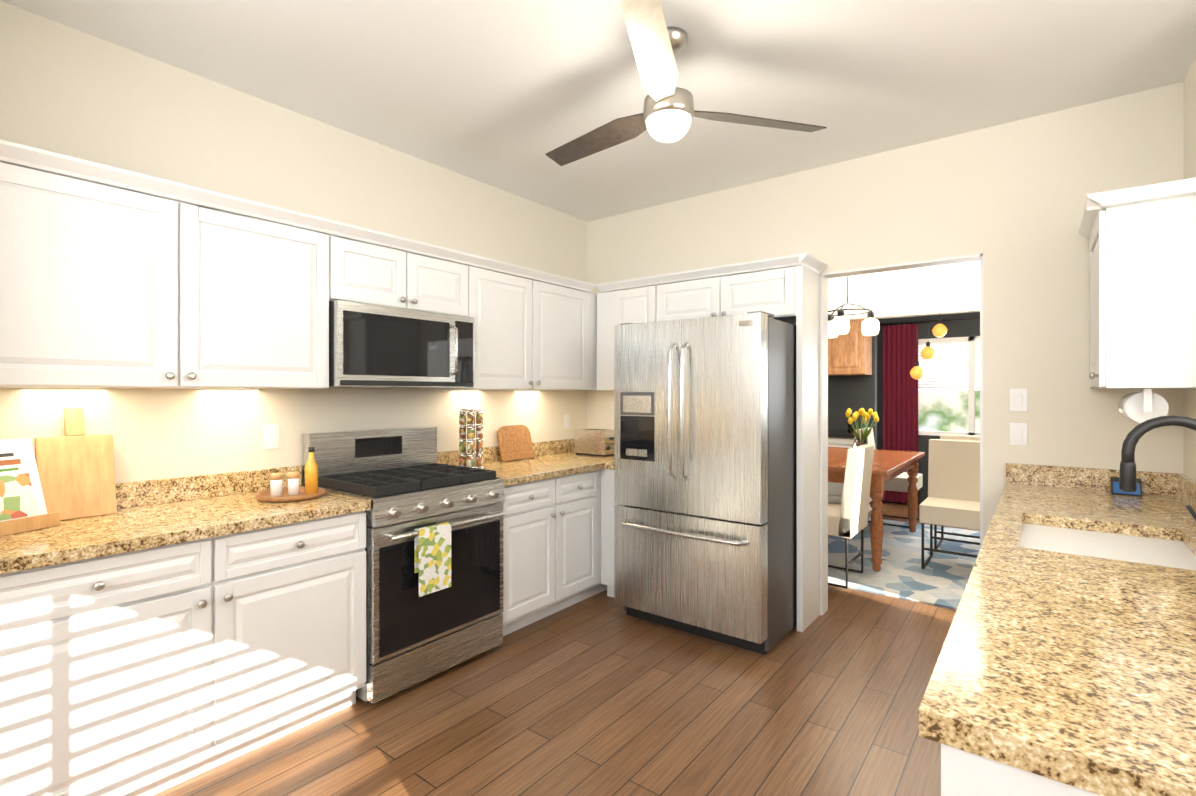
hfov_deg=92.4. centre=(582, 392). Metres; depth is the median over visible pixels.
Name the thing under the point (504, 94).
ceiling
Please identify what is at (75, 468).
paddle cutting board
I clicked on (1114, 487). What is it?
smart display
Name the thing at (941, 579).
dining rug
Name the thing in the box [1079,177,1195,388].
upper cabinet
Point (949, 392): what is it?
dining room window
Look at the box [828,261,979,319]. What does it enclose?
ceiling
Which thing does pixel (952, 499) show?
dining chair
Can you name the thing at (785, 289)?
upper cabinet
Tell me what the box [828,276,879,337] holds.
chandelier
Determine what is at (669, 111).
ceiling fan
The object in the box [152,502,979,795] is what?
floor
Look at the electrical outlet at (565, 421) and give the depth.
4.45 m
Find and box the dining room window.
[918,336,979,435]
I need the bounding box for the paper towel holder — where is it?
[1118,389,1168,422]
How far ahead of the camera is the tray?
2.52 m
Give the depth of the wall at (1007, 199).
2.97 m
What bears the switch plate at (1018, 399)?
attached to the wall at (1007, 199)
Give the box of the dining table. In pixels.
[828,447,924,571]
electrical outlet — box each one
[263,425,278,448]
[563,414,568,428]
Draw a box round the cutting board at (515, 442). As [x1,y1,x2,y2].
[497,425,534,461]
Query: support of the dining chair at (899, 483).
on the dining rug
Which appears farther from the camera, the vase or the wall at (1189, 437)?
the vase
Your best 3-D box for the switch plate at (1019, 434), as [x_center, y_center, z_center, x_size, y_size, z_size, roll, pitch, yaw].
[2.221,0.211,2.925,0.072,0.115,0.010,0,0,39]
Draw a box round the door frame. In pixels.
[820,253,982,615]
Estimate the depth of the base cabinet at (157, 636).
1.82 m
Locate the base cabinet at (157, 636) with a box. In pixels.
[0,478,223,795]
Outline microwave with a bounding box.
[329,300,473,387]
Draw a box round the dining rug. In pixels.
[828,517,979,609]
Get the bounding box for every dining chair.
[828,444,873,588]
[855,427,922,527]
[919,439,979,568]
[934,434,979,548]
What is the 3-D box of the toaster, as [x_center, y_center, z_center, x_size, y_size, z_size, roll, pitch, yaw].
[0.107,0.366,4.268,0.300,0.187,0.170,0,0,39]
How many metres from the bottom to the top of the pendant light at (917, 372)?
1.244 m
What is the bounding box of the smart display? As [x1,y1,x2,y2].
[1110,476,1141,496]
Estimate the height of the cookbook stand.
0.301 m
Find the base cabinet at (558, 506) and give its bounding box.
[437,438,616,635]
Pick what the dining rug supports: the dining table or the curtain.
the dining table
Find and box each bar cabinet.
[828,319,871,375]
[828,430,873,511]
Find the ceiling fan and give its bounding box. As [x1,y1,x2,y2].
[546,0,825,165]
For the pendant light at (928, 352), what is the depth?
6.41 m
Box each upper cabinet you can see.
[0,139,596,389]
[596,253,827,631]
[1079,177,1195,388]
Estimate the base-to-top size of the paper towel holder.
0.138 m
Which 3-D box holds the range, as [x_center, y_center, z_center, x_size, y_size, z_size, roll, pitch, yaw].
[-0.883,0.786,2.935,0.698,1.170,0.762,0,0,39]
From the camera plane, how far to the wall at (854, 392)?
6.91 m
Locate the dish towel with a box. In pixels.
[414,522,450,596]
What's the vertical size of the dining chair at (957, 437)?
0.968 m
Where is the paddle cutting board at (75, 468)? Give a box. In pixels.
[35,407,116,520]
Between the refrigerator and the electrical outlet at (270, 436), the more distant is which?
the refrigerator
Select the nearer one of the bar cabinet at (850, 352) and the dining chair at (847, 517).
the dining chair at (847, 517)
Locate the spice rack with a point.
(471, 452)
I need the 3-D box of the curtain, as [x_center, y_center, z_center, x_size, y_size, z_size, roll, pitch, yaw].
[4.687,0.239,6.367,2.560,2.202,0.045,0,0,39]
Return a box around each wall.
[0,1,586,485]
[587,81,1183,540]
[828,318,876,448]
[877,310,979,503]
[1183,55,1195,480]
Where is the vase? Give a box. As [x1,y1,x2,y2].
[845,408,878,447]
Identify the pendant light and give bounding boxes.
[910,362,924,379]
[921,314,935,359]
[932,313,947,337]
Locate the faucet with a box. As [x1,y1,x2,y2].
[1119,415,1195,520]
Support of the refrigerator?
on the floor
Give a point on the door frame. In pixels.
(824, 277)
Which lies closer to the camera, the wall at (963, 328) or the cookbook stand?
the cookbook stand
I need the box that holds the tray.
[255,447,325,501]
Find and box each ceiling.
[0,0,1195,221]
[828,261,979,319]
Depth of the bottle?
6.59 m
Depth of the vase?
5.15 m
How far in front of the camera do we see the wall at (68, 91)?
2.65 m
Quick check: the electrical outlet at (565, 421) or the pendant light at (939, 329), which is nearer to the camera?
the electrical outlet at (565, 421)
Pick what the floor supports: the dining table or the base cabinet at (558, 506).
the base cabinet at (558, 506)
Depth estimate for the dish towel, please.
2.62 m
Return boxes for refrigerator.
[614,311,796,654]
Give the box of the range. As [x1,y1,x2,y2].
[303,426,504,703]
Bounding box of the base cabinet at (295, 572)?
[177,465,370,762]
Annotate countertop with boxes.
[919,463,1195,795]
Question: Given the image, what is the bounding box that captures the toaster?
[575,428,613,456]
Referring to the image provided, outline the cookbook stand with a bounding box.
[0,438,59,535]
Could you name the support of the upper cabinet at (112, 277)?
attached to the wall at (68, 91)
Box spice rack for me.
[458,408,484,468]
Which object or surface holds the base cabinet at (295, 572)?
on the floor
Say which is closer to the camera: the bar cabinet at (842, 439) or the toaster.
the toaster
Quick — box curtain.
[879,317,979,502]
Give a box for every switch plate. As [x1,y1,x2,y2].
[1010,389,1027,410]
[1010,423,1027,445]
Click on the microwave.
(374, 346)

